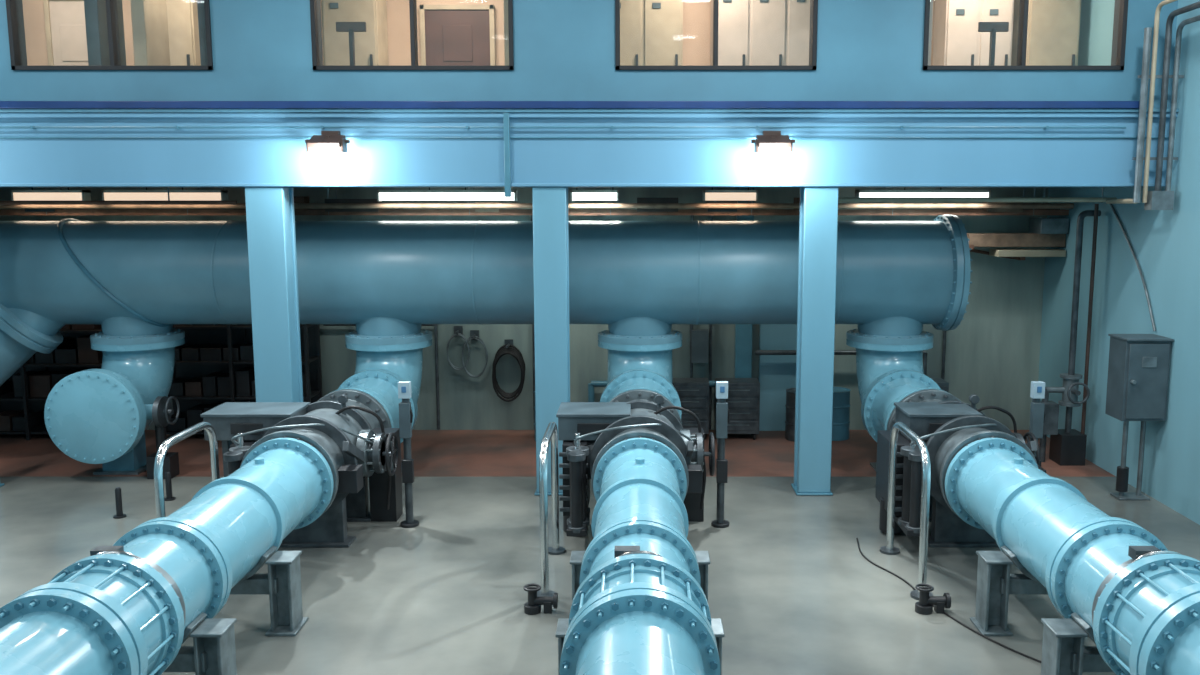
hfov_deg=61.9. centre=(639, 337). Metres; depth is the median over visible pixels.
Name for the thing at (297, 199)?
ceiling beam
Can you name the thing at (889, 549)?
tube
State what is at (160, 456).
tube
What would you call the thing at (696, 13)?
wall
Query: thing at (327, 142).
lamp
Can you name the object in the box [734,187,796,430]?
pilaster
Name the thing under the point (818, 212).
support column
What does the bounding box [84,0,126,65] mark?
wall
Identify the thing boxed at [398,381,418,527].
stand
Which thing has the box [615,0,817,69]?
window
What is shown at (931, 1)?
wall
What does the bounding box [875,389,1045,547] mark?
valve
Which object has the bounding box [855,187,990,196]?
fluorescent light fixture
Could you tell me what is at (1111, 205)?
cable
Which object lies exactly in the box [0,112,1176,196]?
support beam
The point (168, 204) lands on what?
piping
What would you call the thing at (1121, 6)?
window
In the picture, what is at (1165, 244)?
wall
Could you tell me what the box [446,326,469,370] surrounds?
coil
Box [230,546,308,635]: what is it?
support
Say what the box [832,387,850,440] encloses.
drum
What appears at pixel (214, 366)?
storage rack
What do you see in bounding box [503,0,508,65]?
wall
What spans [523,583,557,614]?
valve
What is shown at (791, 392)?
drum
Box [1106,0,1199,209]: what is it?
pipes
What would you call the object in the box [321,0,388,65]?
tall cabinet
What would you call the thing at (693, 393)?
tool chest
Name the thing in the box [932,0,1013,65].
tall cabinet
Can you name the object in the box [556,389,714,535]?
valve
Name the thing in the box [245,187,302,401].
support column
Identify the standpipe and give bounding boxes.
[1039,204,1100,465]
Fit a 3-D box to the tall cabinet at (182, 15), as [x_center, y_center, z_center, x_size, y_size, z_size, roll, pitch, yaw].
[-7.750,-4.800,16.708,0.900,2.525,0.750,0,8,0]
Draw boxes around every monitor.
[336,22,365,65]
[978,22,1008,65]
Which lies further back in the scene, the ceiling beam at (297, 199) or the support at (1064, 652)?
the ceiling beam at (297, 199)
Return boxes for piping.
[0,187,1116,208]
[323,215,945,429]
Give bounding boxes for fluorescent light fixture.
[11,187,90,200]
[101,187,227,200]
[377,187,517,200]
[570,187,618,200]
[703,187,757,200]
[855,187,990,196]
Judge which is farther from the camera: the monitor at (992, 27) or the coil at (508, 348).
the coil at (508, 348)
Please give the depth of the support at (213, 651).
8.27 m
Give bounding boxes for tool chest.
[673,378,708,439]
[715,378,759,439]
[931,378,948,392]
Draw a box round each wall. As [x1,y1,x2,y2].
[0,0,1177,108]
[0,187,1048,429]
[22,0,1013,65]
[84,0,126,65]
[130,0,169,65]
[197,0,207,65]
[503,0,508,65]
[928,0,932,65]
[1038,0,1199,524]
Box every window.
[6,0,212,69]
[310,0,513,69]
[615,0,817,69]
[923,0,1128,69]
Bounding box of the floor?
[0,430,1199,674]
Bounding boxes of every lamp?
[305,131,349,164]
[751,131,794,164]
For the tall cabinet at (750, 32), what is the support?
on the floor
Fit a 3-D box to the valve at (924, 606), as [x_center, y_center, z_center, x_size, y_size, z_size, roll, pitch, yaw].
[3.043,2.725,10.416,0.354,0.274,0.188,0,8,0]
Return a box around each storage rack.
[0,324,102,439]
[166,324,322,433]
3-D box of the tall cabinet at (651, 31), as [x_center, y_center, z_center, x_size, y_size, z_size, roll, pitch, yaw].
[0.050,-4.800,16.708,1.300,2.525,0.750,0,8,0]
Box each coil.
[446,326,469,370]
[462,330,487,377]
[492,339,524,401]
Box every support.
[164,612,236,674]
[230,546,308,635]
[555,618,724,674]
[570,551,709,600]
[970,546,1047,635]
[1041,612,1112,674]
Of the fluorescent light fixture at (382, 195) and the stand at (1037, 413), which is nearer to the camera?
the stand at (1037, 413)
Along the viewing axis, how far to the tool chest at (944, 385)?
17.73 m
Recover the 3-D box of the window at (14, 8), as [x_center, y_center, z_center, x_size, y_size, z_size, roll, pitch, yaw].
[-7.310,-4.569,13.863,2.780,1.710,0.290,0,8,0]
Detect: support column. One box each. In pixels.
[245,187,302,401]
[532,187,569,495]
[791,187,838,495]
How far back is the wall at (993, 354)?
18.47 m
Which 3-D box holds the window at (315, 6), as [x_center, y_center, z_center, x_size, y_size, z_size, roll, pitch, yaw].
[-3.140,-4.569,13.863,2.780,1.710,0.290,0,8,0]
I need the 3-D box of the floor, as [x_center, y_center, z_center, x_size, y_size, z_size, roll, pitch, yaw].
[-2.800,3.170,8.913,20.400,0.200,19.800,0,8,0]
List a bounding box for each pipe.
[0,214,972,385]
[0,438,333,674]
[560,438,719,674]
[945,438,1199,674]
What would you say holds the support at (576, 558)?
on the floor
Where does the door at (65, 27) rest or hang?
in the wall at (696, 13)
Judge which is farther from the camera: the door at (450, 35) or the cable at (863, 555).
the door at (450, 35)
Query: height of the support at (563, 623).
0.808 m
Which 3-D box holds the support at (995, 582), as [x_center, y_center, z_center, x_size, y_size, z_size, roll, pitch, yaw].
[4.080,2.514,9.984,1.420,0.808,0.400,0,8,0]
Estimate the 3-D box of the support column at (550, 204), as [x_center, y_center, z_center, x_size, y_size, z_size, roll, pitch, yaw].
[-1.270,0.063,14.498,0.530,4.440,0.550,0,8,0]
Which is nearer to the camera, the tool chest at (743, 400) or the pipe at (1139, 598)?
the pipe at (1139, 598)
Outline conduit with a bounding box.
[0,126,1125,128]
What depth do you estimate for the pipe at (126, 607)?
7.90 m
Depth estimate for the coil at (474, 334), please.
18.42 m
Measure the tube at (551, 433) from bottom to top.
1.685 m
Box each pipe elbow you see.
[44,337,184,478]
[328,339,431,472]
[598,340,681,417]
[846,338,945,470]
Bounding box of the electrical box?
[1105,334,1173,499]
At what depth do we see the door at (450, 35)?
16.98 m
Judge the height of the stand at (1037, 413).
1.930 m
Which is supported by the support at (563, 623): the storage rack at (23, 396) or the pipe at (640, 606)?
the pipe at (640, 606)
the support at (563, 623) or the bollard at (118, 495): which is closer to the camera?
the support at (563, 623)
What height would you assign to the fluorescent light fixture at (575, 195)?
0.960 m
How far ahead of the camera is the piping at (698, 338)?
18.36 m
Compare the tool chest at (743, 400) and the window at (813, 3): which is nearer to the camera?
the window at (813, 3)
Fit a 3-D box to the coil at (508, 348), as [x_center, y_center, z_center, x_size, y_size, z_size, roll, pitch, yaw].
[-2.424,0.612,18.398,0.610,1.127,0.290,0,8,0]
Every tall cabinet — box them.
[166,0,200,65]
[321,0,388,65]
[620,0,682,65]
[710,0,809,65]
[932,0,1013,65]
[1011,0,1080,65]
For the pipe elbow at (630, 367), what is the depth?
15.75 m
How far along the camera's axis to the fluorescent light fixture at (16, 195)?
16.55 m
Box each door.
[43,0,87,65]
[419,5,495,65]
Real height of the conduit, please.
0.040 m
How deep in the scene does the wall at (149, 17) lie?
15.30 m
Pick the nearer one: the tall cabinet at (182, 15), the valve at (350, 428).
the valve at (350, 428)
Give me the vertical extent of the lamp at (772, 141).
0.460 m
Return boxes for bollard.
[113,487,125,518]
[164,471,175,500]
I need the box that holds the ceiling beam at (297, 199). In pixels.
[0,187,1068,214]
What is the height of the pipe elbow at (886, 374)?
2.005 m
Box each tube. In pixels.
[154,422,219,517]
[537,422,565,595]
[880,422,932,599]
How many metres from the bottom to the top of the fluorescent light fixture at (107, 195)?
0.960 m
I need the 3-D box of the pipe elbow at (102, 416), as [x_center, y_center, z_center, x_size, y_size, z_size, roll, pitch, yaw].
[-8.045,1.079,16.050,1.730,2.005,2.270,0,8,0]
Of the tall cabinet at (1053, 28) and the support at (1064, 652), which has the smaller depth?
the support at (1064, 652)
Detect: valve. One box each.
[200,389,402,547]
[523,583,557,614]
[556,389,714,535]
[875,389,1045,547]
[915,583,950,614]
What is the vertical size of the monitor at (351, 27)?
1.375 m
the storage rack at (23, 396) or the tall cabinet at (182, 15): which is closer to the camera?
the tall cabinet at (182, 15)
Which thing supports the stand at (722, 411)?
on the floor
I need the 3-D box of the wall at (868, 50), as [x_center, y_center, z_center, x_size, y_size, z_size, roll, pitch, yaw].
[-2.800,-5.146,13.804,20.400,4.050,0.250,0,8,0]
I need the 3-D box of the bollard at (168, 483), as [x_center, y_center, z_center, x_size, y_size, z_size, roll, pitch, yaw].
[-6.750,2.121,14.320,0.160,0.410,0.160,0,8,0]
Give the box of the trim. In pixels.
[0,101,1178,112]
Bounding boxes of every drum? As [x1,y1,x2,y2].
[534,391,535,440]
[785,388,795,441]
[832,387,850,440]
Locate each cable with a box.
[856,538,1040,662]
[1110,204,1155,330]
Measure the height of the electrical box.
2.350 m
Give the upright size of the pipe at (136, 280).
3.717 m
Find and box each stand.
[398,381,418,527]
[711,381,729,527]
[1029,381,1044,466]
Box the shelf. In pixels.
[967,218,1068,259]
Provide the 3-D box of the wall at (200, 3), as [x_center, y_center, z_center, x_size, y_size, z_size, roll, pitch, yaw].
[-6.550,-5.326,15.395,0.200,3.925,0.850,0,8,0]

